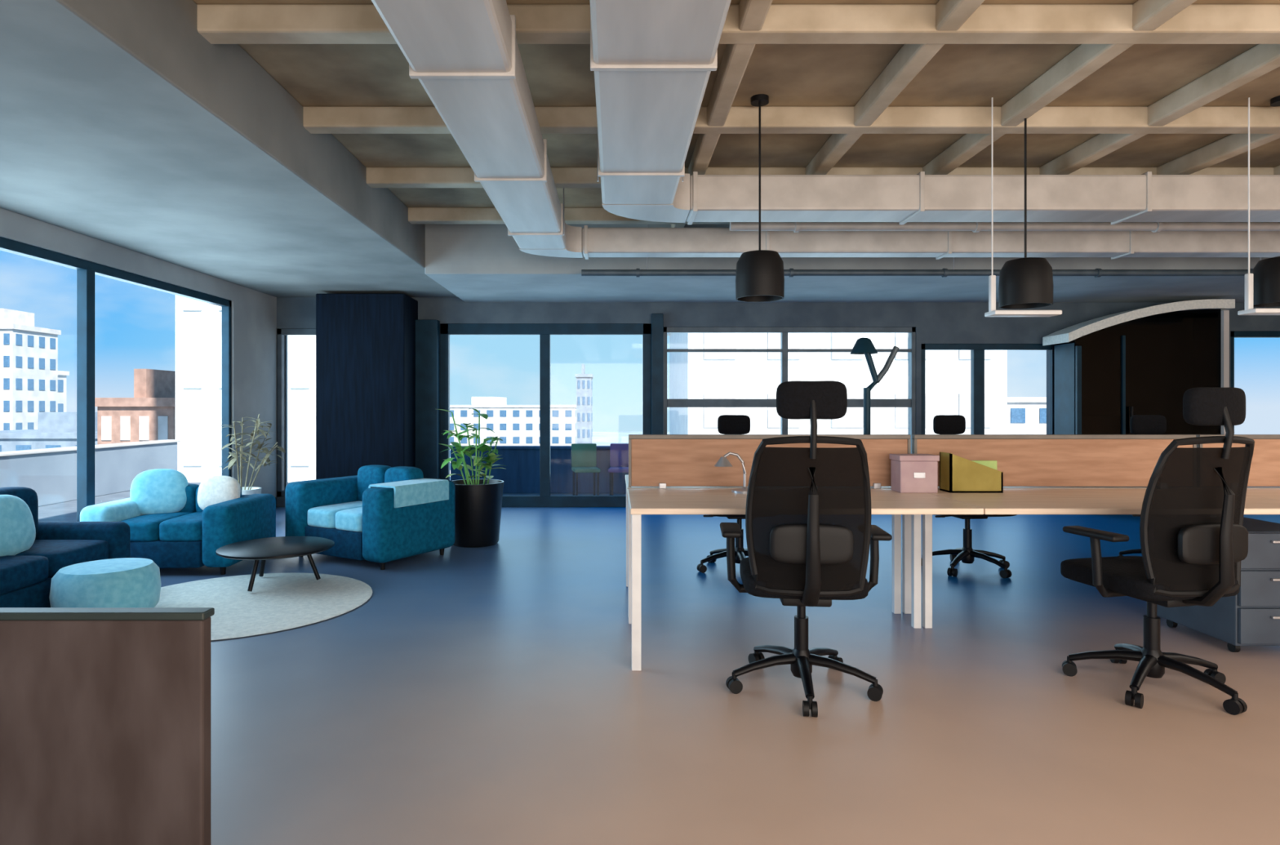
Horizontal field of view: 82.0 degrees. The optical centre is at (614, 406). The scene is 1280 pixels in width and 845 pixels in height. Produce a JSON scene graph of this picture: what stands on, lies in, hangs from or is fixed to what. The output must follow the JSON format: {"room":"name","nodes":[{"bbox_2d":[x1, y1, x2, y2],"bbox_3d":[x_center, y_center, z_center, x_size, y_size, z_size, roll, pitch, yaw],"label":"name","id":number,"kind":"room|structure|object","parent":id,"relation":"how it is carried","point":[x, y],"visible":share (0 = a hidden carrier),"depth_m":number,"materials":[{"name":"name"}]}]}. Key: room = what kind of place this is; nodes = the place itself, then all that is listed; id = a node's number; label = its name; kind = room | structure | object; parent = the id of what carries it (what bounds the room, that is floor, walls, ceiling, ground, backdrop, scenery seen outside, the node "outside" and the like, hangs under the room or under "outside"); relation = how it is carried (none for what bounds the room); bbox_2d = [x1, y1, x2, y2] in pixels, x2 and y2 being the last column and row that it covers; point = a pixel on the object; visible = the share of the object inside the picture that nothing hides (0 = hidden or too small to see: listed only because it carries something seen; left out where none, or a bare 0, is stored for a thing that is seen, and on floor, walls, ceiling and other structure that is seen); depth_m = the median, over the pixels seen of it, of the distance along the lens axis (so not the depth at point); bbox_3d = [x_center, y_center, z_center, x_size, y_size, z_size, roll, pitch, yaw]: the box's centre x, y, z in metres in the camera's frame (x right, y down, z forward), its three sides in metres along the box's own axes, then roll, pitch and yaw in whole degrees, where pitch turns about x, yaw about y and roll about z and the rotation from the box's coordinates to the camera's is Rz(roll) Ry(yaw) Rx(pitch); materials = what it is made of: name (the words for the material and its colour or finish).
{"room":"open-plan office","nodes":[
{"label":"open-plan office","id":0,"kind":"room"},
{"bbox_2d":[0,208,287,506],"bbox_3d":[-4.090,-0.260,2.890,0.120,2.920,12.380,0,0,0],"label":"wall","id":1,"kind":"structure","parent":0,"point":[254,313],"depth_m":7.93,"materials":[{"name":"paint"}]},
{"bbox_2d":[0,236,231,521],"bbox_3d":[-4.088,-0.020,5.695,0.085,2.200,4.190,0,0,0],"label":"window","id":2,"kind":"structure","parent":1,"relation":"in","point":[86,270],"depth_m":5.66,"materials":[{"name":"black metal"}]},
{"bbox_2d":[0,0,457,297],"bbox_3d":[-2.905,-1.510,2.890,2.250,0.420,11.780,0,0,0],"label":"ceiling","id":3,"kind":"structure","parent":1,"relation":"attached to","point":[122,125],"depth_m":4.00,"materials":[{"name":"paint"}]},
{"bbox_2d":[315,293,417,479],"bbox_3d":[-2.835,-0.030,8.490,0.990,2.460,0.580,0,0,0],"label":"column","id":4,"kind":"structure","parent":0,"point":[366,343],"depth_m":8.20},
{"bbox_2d":[38,482,1279,844],"bbox_3d":[1.000,1.350,1.025,16.600,0.300,22.050,0,0,0],"label":"floor","id":5,"kind":"structure","parent":0,"point":[492,695],"depth_m":2.90,"materials":[{"name":"grey concrete"}]},
{"bbox_2d":[0,486,130,607],"bbox_3d":[-3.520,0.845,4.150,0.780,0.711,1.300,0,0,0],"label":"sofa","id":6,"kind":"object","parent":5,"relation":"on","point":[25,576],"visible":0.64,"depth_m":4.36,"materials":[{"name":"teal fabric"}]},
{"bbox_2d":[0,494,35,556],"bbox_3d":[-3.460,0.680,4.160,0.176,0.356,0.380,0,0,0],"label":"cushion","id":7,"kind":"object","parent":6,"relation":"on","point":[17,526],"visible":0.91,"depth_m":4.17,"materials":[{"name":"blue fabric"}]},
{"bbox_2d":[0,486,38,538],"bbox_3d":[-3.690,0.680,4.395,0.180,0.382,0.480,0,0,0],"label":"cushion","id":8,"kind":"object","parent":6,"relation":"on","point":[28,495],"depth_m":4.53,"materials":[{"name":"teal fabric"}]},
{"bbox_2d":[0,555,48,594],"bbox_3d":[-3.450,0.905,3.905,0.600,0.159,0.490,0,0,0],"label":"seat cushion","id":9,"kind":"object","parent":6,"relation":"on","point":[19,574],"depth_m":3.95,"materials":[{"name":"teal fabric"}]},
{"bbox_2d":[15,539,108,577],"bbox_3d":[-3.450,0.905,4.395,0.600,0.159,0.490,0,0,0],"label":"seat cushion","id":10,"kind":"object","parent":6,"relation":"on","point":[60,553],"depth_m":4.34,"materials":[{"name":"teal fabric"}]},
{"bbox_2d":[0,439,180,506],"bbox_3d":[-7.200,0.890,1.065,0.220,0.700,21.930,0,0,0],"label":"parapet","id":11,"kind":"object","parent":5,"relation":"on","point":[51,473],"visible":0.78,"depth_m":9.70,"materials":[{"name":"stone"}]},
{"bbox_2d":[0,607,214,844],"bbox_3d":[-1.720,0.835,1.700,1.570,0.730,0.360,0,0,0],"label":"cabinet","id":12,"kind":"object","parent":5,"relation":"on","point":[105,712],"visible":1,"depth_m":1.68,"materials":[{"name":"wood"}]},
{"bbox_2d":[80,483,275,574],"bbox_3d":[-3.240,0.902,5.560,1.060,0.597,0.820,0,0,-2],"label":"sofa","id":13,"kind":"object","parent":5,"relation":"on","point":[189,537],"visible":0.58,"depth_m":5.18,"materials":[{"name":"teal fabric"}]},
{"bbox_2d":[119,511,195,541],"bbox_3d":[-3.393,0.885,5.485,0.310,0.159,0.640,0,0,-2],"label":"seat cushion","id":14,"kind":"object","parent":13,"relation":"on","point":[146,527],"depth_m":5.21,"materials":[{"name":"teal fabric"}]},
{"bbox_2d":[129,468,188,515],"bbox_3d":[-3.470,0.655,5.620,0.380,0.353,0.187,0,0,-28],"label":"cushion","id":15,"kind":"object","parent":13,"relation":"on","point":[157,491],"visible":0.9,"depth_m":5.57,"materials":[{"name":"blue fabric"}]},
{"bbox_2d":[159,511,202,541],"bbox_3d":[-3.083,0.885,5.495,0.310,0.159,0.640,0,0,-2],"label":"seat cushion","id":16,"kind":"object","parent":13,"relation":"on","point":[186,526],"depth_m":5.18,"materials":[{"name":"teal fabric"}]},
{"bbox_2d":[178,483,199,511],"bbox_3d":[-3.401,0.725,5.745,0.300,0.244,0.180,0,0,-2],"label":"cushion","id":17,"kind":"object","parent":13,"relation":"on","point":[191,489],"depth_m":5.67,"materials":[{"name":"teal fabric"}]},
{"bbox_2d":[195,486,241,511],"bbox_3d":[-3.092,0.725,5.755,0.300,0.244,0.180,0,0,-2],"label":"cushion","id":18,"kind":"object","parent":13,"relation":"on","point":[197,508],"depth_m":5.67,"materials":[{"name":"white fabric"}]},
{"bbox_2d":[197,475,240,510],"bbox_3d":[-3.040,0.675,5.660,0.300,0.283,0.165,0,0,-7],"label":"cushion","id":19,"kind":"object","parent":13,"relation":"on","point":[213,490],"visible":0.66,"depth_m":5.61,"materials":[{"name":"white fabric"}]},
{"bbox_2d":[217,413,285,494],"bbox_3d":[-3.646,0.637,7.378,0.589,1.127,0.661,0,0,0],"label":"dried plant","id":20,"kind":"object","parent":5,"relation":"on","point":[249,490],"visible":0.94,"depth_m":7.36,"materials":[{"name":"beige plant"}]},
{"bbox_2d":[154,573,372,639],"bbox_3d":[-2.300,1.194,4.500,1.560,0.011,1.560,0,0,0],"label":"rug","id":21,"kind":"object","parent":5,"relation":"on","point":[277,602],"visible":0.7,"depth_m":4.53,"materials":[{"name":"white carpet"}]},
{"bbox_2d":[48,557,161,607],"bbox_3d":[-2.860,1.036,4.150,0.520,0.305,0.520,0,0,0],"label":"pouf","id":22,"kind":"object","parent":21,"relation":"on","point":[124,582],"visible":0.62,"depth_m":3.99,"materials":[{"name":"blue fabric"}]},
{"bbox_2d":[215,536,334,591],"bbox_3d":[-2.260,1.053,4.930,0.720,0.251,0.720,0,0,0],"label":"coffee table","id":23,"kind":"object","parent":21,"relation":"on","point":[263,549],"visible":1,"depth_m":4.85,"materials":[{"name":"black wood"}]},
{"bbox_2d":[284,464,455,569],"bbox_3d":[-1.950,0.845,5.920,1.120,0.710,0.820,0,0,30],"label":"sofa","id":24,"kind":"object","parent":5,"relation":"on","point":[363,522],"visible":0.87,"depth_m":5.67,"materials":[{"name":"teal fabric"}]},
{"bbox_2d":[307,501,362,528],"bbox_3d":[-2.124,0.865,5.939,0.320,0.159,0.640,0,0,30],"label":"seat cushion","id":25,"kind":"object","parent":24,"relation":"on","point":[321,514],"depth_m":5.70,"materials":[{"name":"blue fabric"}]},
{"bbox_2d":[335,506,362,531],"bbox_3d":[-1.846,0.865,5.779,0.320,0.159,0.640,0,0,30],"label":"seat cushion","id":26,"kind":"object","parent":24,"relation":"on","point":[347,519],"depth_m":5.51,"materials":[{"name":"blue fabric"}]},
{"bbox_2d":[357,464,391,501],"bbox_3d":[-1.994,0.660,6.165,0.310,0.339,0.180,0,0,30],"label":"cushion","id":27,"kind":"object","parent":24,"relation":"on","point":[367,475],"depth_m":6.09,"materials":[{"name":"teal fabric"}]},
{"bbox_2d":[384,466,423,482],"bbox_3d":[-1.716,0.660,6.005,0.310,0.339,0.180,0,0,30],"label":"cushion","id":28,"kind":"object","parent":24,"relation":"on","point":[397,473],"depth_m":5.93,"materials":[{"name":"teal fabric"}]},
{"bbox_2d":[368,478,448,507],"bbox_3d":[-1.579,0.692,5.683,0.284,0.216,0.560,0,0,30],"label":"throw blanket","id":29,"kind":"object","parent":24,"relation":"on","point":[421,491],"visible":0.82,"depth_m":5.59,"materials":[{"name":"blue fabric"}]},
{"bbox_2d":[437,408,506,547],"bbox_3d":[-1.247,0.610,6.448,0.593,1.181,0.568,0,0,0],"label":"potted plant","id":30,"kind":"object","parent":5,"relation":"on","point":[478,502],"visible":0.97,"depth_m":6.30,"materials":[{"name":"green plant"}]},
{"bbox_2d":[449,445,628,493],"bbox_3d":[3.360,0.890,10.400,11.320,0.660,0.220,0,0,0],"label":"parapet","id":31,"kind":"object","parent":5,"relation":"on","point":[521,473],"visible":0.12,"depth_m":10.32,"materials":[{"name":"stone"}]},
{"bbox_2d":[571,443,600,495],"bbox_3d":[-0.381,0.860,9.755,0.340,0.720,0.410,0,0,-10],"label":"chair","id":32,"kind":"object","parent":5,"relation":"on","point":[584,455],"visible":0.91,"depth_m":9.91,"materials":[{"name":"green fabric"}]},
{"bbox_2d":[608,443,628,495],"bbox_3d":[0.100,0.860,9.755,0.340,0.720,0.410,0,0,4],"label":"chair","id":33,"kind":"object","parent":5,"relation":"on","point":[619,452],"visible":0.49,"depth_m":9.92,"materials":[{"name":"plastic"}]},
{"bbox_2d":[697,414,750,573],"bbox_3d":[0.920,0.632,5.425,0.684,1.135,0.667,0,0,0],"label":"office chair","id":34,"kind":"object","parent":5,"relation":"on","point":[726,424],"visible":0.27,"depth_m":5.58,"materials":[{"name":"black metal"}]},
{"bbox_2d":[625,475,901,617],"bbox_3d":[0.870,0.830,4.560,1.596,0.740,0.800,0,0,0],"label":"desk","id":35,"kind":"object","parent":5,"relation":"on","point":[896,518],"visible":0.3,"depth_m":4.26,"materials":[{"name":"brown wood"}]},
{"bbox_2d":[850,337,899,434],"bbox_3d":[1.670,0.010,4.720,0.310,0.900,0.200,0,0,0],"label":"reading lamp","id":36,"kind":"object","parent":35,"relation":"on","point":[864,345],"visible":0.6,"depth_m":4.70,"materials":[{"name":"black metal"}]},
{"bbox_2d":[626,488,983,671],"bbox_3d":[0.870,0.830,3.720,1.596,0.740,0.800,0,0,0],"label":"desk","id":37,"kind":"object","parent":5,"relation":"on","point":[641,501],"visible":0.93,"depth_m":3.47,"materials":[{"name":"brown wood"}]},
{"bbox_2d":[714,451,747,493],"bbox_3d":[0.652,0.351,3.950,0.235,0.218,0.140,0,0,0],"label":"desk lamp","id":38,"kind":"object","parent":37,"relation":"on","point":[722,461],"visible":0.91,"depth_m":3.94,"materials":[{"name":"silver metal"}]},
{"bbox_2d":[628,434,911,488],"bbox_3d":[0.870,0.309,4.140,1.580,0.302,0.060,0,0,0],"label":"divider","id":39,"kind":"object","parent":37,"relation":"on","point":[662,461],"visible":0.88,"depth_m":4.13,"materials":[{"name":"brown wood"}]},
{"bbox_2d":[889,453,939,493],"bbox_3d":[1.620,0.360,3.980,0.212,0.200,0.152,0,0,0],"label":"storage box","id":40,"kind":"object","parent":37,"relation":"on","point":[910,473],"visible":1,"depth_m":3.91,"materials":[{"name":"pink cardboard"}]},
{"bbox_2d":[720,380,892,716],"bbox_3d":[0.797,0.550,3.124,0.684,1.300,0.626,0,0,6],"label":"office chair","id":41,"kind":"object","parent":5,"relation":"on","point":[810,532],"visible":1,"depth_m":2.91,"materials":[{"name":"black metal"}]},
{"bbox_2d":[920,414,1017,577],"bbox_3d":[2.599,0.632,5.432,0.684,1.135,0.652,0,0,-6],"label":"office chair","id":42,"kind":"object","parent":5,"relation":"on","point":[942,424],"visible":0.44,"depth_m":5.40,"materials":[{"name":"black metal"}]},
{"bbox_2d":[902,486,1146,613],"bbox_3d":[2.470,0.830,4.560,1.596,0.740,0.800,0,0,0],"label":"desk","id":43,"kind":"object","parent":5,"relation":"on","point":[906,518],"visible":0.13,"depth_m":4.26,"materials":[{"name":"brown wood"}]},
{"bbox_2d":[922,488,1279,628],"bbox_3d":[2.470,0.830,3.720,1.596,0.740,0.800,0,0,0],"label":"desk","id":44,"kind":"object","parent":5,"relation":"on","point":[1011,501],"visible":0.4,"depth_m":3.65,"materials":[{"name":"brown wood"}]},
{"bbox_2d":[939,452,1003,493],"bbox_3d":[1.930,0.355,3.986,0.280,0.210,0.132,0,0,0],"label":"magazine file","id":45,"kind":"object","parent":44,"relation":"on","point":[957,474],"visible":1,"depth_m":3.92,"materials":[{"name":"yellow cardboard"}]},
{"bbox_2d":[911,434,1196,486],"bbox_3d":[2.470,0.309,4.140,1.580,0.302,0.060,0,0,0],"label":"divider","id":46,"kind":"object","parent":44,"relation":"on","point":[1024,460],"visible":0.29,"depth_m":4.13,"materials":[{"name":"brown wood"}]},
{"bbox_2d":[1042,298,1235,434],"bbox_3d":[6.010,0.000,8.485,1.860,2.400,0.510,0,0,0],"label":"pod","id":47,"kind":"object","parent":5,"relation":"on","point":[1109,370],"visible":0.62,"depth_m":8.30,"materials":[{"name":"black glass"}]},
{"bbox_2d":[1118,414,1166,555],"bbox_3d":[4.080,0.632,5.425,0.684,1.135,0.666,0,0,6],"label":"office chair","id":48,"kind":"object","parent":5,"relation":"on","point":[1139,424],"visible":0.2,"depth_m":5.65,"materials":[{"name":"black fabric"}]},
{"bbox_2d":[1060,386,1254,715],"bbox_3d":[2.303,0.562,3.137,0.684,1.275,0.652,0,0,-12],"label":"office chair","id":49,"kind":"object","parent":5,"relation":"on","point":[1193,537],"visible":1,"depth_m":2.91,"materials":[{"name":"black metal"}]},
{"bbox_2d":[1156,516,1279,652],"bbox_3d":[3.200,0.900,3.783,0.440,0.600,0.575,0,0,0],"label":"base cabinet","id":50,"kind":"object","parent":5,"relation":"on","point":[1251,616],"visible":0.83,"depth_m":3.51,"materials":[{"name":"metal"}]},
{"bbox_2d":[1245,488,1279,500],"bbox_3d":[4.070,0.830,3.720,1.596,0.740,0.800,0,0,0],"label":"desk","id":51,"kind":"object","parent":5,"relation":"on","point":[1274,494],"visible":0.02,"depth_m":3.89,"materials":[{"name":"brown wood"}]},
{"bbox_2d":[1195,434,1279,486],"bbox_3d":[4.070,0.309,4.140,1.580,0.302,0.060,0,0,0],"label":"divider","id":52,"kind":"object","parent":51,"relation":"on","point":[1264,470],"visible":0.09,"depth_m":4.13,"materials":[{"name":"brown wood"}]},
{"bbox_2d":[1247,486,1279,488],"bbox_3d":[4.070,0.830,4.560,1.596,0.740,0.800,0,0,0],"label":"desk","id":53,"kind":"object","parent":5,"relation":"on","point":[1248,487],"visible":0.02,"depth_m":4.16,"materials":[{"name":"brown wood"}]},
{"bbox_2d":[192,0,1279,227],"bbox_3d":[2.485,-1.760,2.890,13.630,0.320,12.380,0,0,0],"label":"ceiling","id":54,"kind":"structure","parent":0,"point":[851,86],"depth_m":3.94,"materials":[{"name":"concrete"}]},
{"bbox_2d":[735,93,784,302],"bbox_3d":[0.810,-1.160,4.100,0.268,1.120,0.268,0,0,0],"label":"pendant lamp","id":55,"kind":"object","parent":54,"relation":"hanging from","point":[759,275],"visible":1,"depth_m":4.01,"materials":[{"name":"black plastic"}]},
{"bbox_2d":[371,0,1279,259],"bbox_3d":[4.005,-1.489,1.751,9.590,0.462,9.102,0,0,0],"label":"air duct","id":56,"kind":"object","parent":54,"relation":"hanging from","point":[465,55],"visible":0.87,"depth_m":4.81,"materials":[{"name":"silver metal"}]},
{"bbox_2d":[581,224,1261,277],"bbox_3d":[4.203,-1.450,6.720,9.006,0.540,0.079,0,0,0],"label":"conduit","id":57,"kind":"object","parent":54,"relation":"hanging from","point":[944,273],"visible":0.67,"depth_m":6.70,"materials":[{"name":"silver metal"}]},
{"bbox_2d":[589,0,1279,224],"bbox_3d":[4.350,-1.504,1.211,8.900,0.432,8.022,0,0,0],"label":"air duct","id":58,"kind":"object","parent":54,"relation":"hanging from","point":[652,62],"visible":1,"depth_m":4.87,"materials":[{"name":"silver metal"}]},
{"bbox_2d":[729,222,1279,232],"bbox_3d":[4.750,-1.536,5.720,7.700,0.367,0.092,0,0,0],"label":"conduit","id":59,"kind":"object","parent":54,"relation":"hanging from","point":[975,227],"visible":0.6,"depth_m":5.69,"materials":[{"name":"silver metal"}]},
{"bbox_2d":[984,97,1062,316],"bbox_3d":[2.275,-1.113,4.100,0.370,1.215,0.268,0,0,0],"label":"pendant lamp","id":60,"kind":"object","parent":54,"relation":"hanging from","point":[1026,282],"visible":0.93,"depth_m":4.03,"materials":[{"name":"black plastic"}]},
{"bbox_2d":[1237,95,1279,315],"bbox_3d":[3.705,-1.117,4.100,0.370,1.205,0.268,0,0,0],"label":"pendant lamp","id":61,"kind":"object","parent":54,"relation":"hanging from","point":[1262,286],"visible":1,"depth_m":4.08,"materials":[{"name":"black plastic"}]},
{"bbox_2d":[276,297,1279,506],"bbox_3d":[2.485,-0.260,8.905,13.630,2.920,0.250,0,0,0],"label":"wall","id":62,"kind":"structure","parent":0,"point":[935,322],"depth_m":8.78,"materials":[{"name":"paint"}]},
{"bbox_2d":[276,328,315,497],"bbox_3d":[-3.665,0.075,8.830,0.730,2.010,0.080,0,0,0],"label":"window","id":63,"kind":"structure","parent":62,"relation":"in","point":[281,333],"depth_m":8.79,"materials":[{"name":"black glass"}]},
{"bbox_2d":[415,320,439,479],"bbox_3d":[-2.210,0.090,8.710,0.260,2.220,0.140,0,0,0],"label":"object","id":64,"kind":"structure","parent":62,"relation":"attached to","point":[427,331],"depth_m":8.64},
{"bbox_2d":[440,323,651,506],"bbox_3d":[-0.820,0.105,8.822,2.520,2.190,0.085,0,0,0],"label":"window frame","id":65,"kind":"structure","parent":62,"relation":"in","point":[544,331],"depth_m":8.78,"materials":[{"name":"black metal"}]},
{"bbox_2d":[651,313,663,434],"bbox_3d":[0.510,0.050,8.740,0.140,2.300,0.080,0,0,0],"label":"trim","id":66,"kind":"structure","parent":62,"relation":"attached to","point":[657,319],"depth_m":8.70,"materials":[{"name":"black metal"}]},
{"bbox_2d":[663,327,915,453],"bbox_3d":[2.090,0.075,8.832,3.020,2.050,0.085,0,0,0],"label":"window","id":67,"kind":"structure","parent":62,"relation":"in","point":[911,402],"depth_m":8.80,"materials":[{"name":"black metal"}]},
{"bbox_2d":[424,224,1271,302],"bbox_3d":[3.610,-1.480,7.840,10.780,0.480,1.880,0,0,0],"label":"beam","id":68,"kind":"structure","parent":62,"relation":"attached to","point":[475,263],"depth_m":7.06,"materials":[{"name":"concrete"}]},
{"bbox_2d":[920,343,1052,434],"bbox_3d":[4.480,0.175,8.832,1.640,1.850,0.085,0,0,0],"label":"window","id":69,"kind":"structure","parent":62,"relation":"in","point":[977,350],"depth_m":8.80,"materials":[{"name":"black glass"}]},
{"bbox_2d":[1230,331,1279,430],"bbox_3d":[8.175,0.100,8.830,1.650,2.000,0.080,0,0,0],"label":"window","id":70,"kind":"structure","parent":62,"relation":"in","point":[1233,335],"depth_m":8.79,"materials":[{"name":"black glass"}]},
{"label":"outside","id":71,"kind":"structure","parent":0,"visible":0},
{"bbox_2d":[591,431,669,445],"bbox_3d":[0.000,19.300,220.000,600.000,0.200,680.000,0,0,0],"label":"ground","id":72,"kind":"structure","parent":71,"point":[600,438],"depth_m":460.37,"materials":[{"name":"white"}]},
{"bbox_2d":[0,308,61,430],"bbox_3d":[-62.250,4.600,77.000,3.900,29.200,6.400,0,0,0],"label":"building","id":73,"kind":"structure","parent":72,"relation":"on","point":[28,353],"depth_m":75.87,"materials":[{"name":"stone"}]},
{"bbox_2d":[0,411,97,452],"bbox_3d":[-46.000,9.850,66.000,20.400,18.700,8.400,0,0,0],"label":"building","id":74,"kind":"structure","parent":72,"relation":"on","point":[55,429],"depth_m":62.00,"materials":[{"name":"white concrete"}]},
{"bbox_2d":[57,370,69,412],"bbox_3d":[-73.500,6.600,83.000,13.400,25.200,14.400,0,0,0],"label":"building","id":75,"kind":"structure","parent":72,"relation":"on","point":[62,375],"depth_m":89.20,"materials":[{"name":"stone"}]},
{"bbox_2d":[94,368,175,444],"bbox_3d":[-27.350,8.500,46.000,4.700,21.400,8.400,0,0,0],"label":"building","id":76,"kind":"structure","parent":72,"relation":"on","point":[150,415],"depth_m":42.00,"materials":[{"name":"brick"}]},
{"bbox_2d":[175,294,315,482],"bbox_3d":[-14.250,-0.900,35.000,7.700,40.200,10.400,0,0,0],"label":"building","id":77,"kind":"structure","parent":72,"relation":"on","point":[197,323],"depth_m":30.00,"materials":[{"name":"white"}]},
{"bbox_2d":[449,396,576,480],"bbox_3d":[-24.000,8.600,157.500,32.400,21.200,15.400,0,0,0],"label":"building","id":78,"kind":"structure","parent":72,"relation":"on","point":[517,424],"depth_m":150.01,"materials":[{"name":"stone"}]},
{"bbox_2d":[574,364,593,443],"bbox_3d":[-5.000,6.100,123.000,2.800,26.200,6.400,0,0,0],"label":"building","id":79,"kind":"structure","parent":72,"relation":"on","point":[584,381],"depth_m":120.01,"materials":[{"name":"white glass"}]},
{"bbox_2d":[666,333,1006,434],"bbox_3d":[14.250,5.600,52.500,19.900,27.200,15.400,0,0,0],"label":"building","id":80,"kind":"structure","parent":72,"relation":"on","point":[692,375],"depth_m":45.00,"materials":[{"name":"stone"}]},
{"bbox_2d":[1006,396,1046,434],"bbox_3d":[37.000,8.300,77.000,22.400,21.800,14.400,0,0,0],"label":"building","id":81,"kind":"structure","parent":72,"relation":"on","point":[1024,415],"depth_m":70.00,"materials":[{"name":"stone"}]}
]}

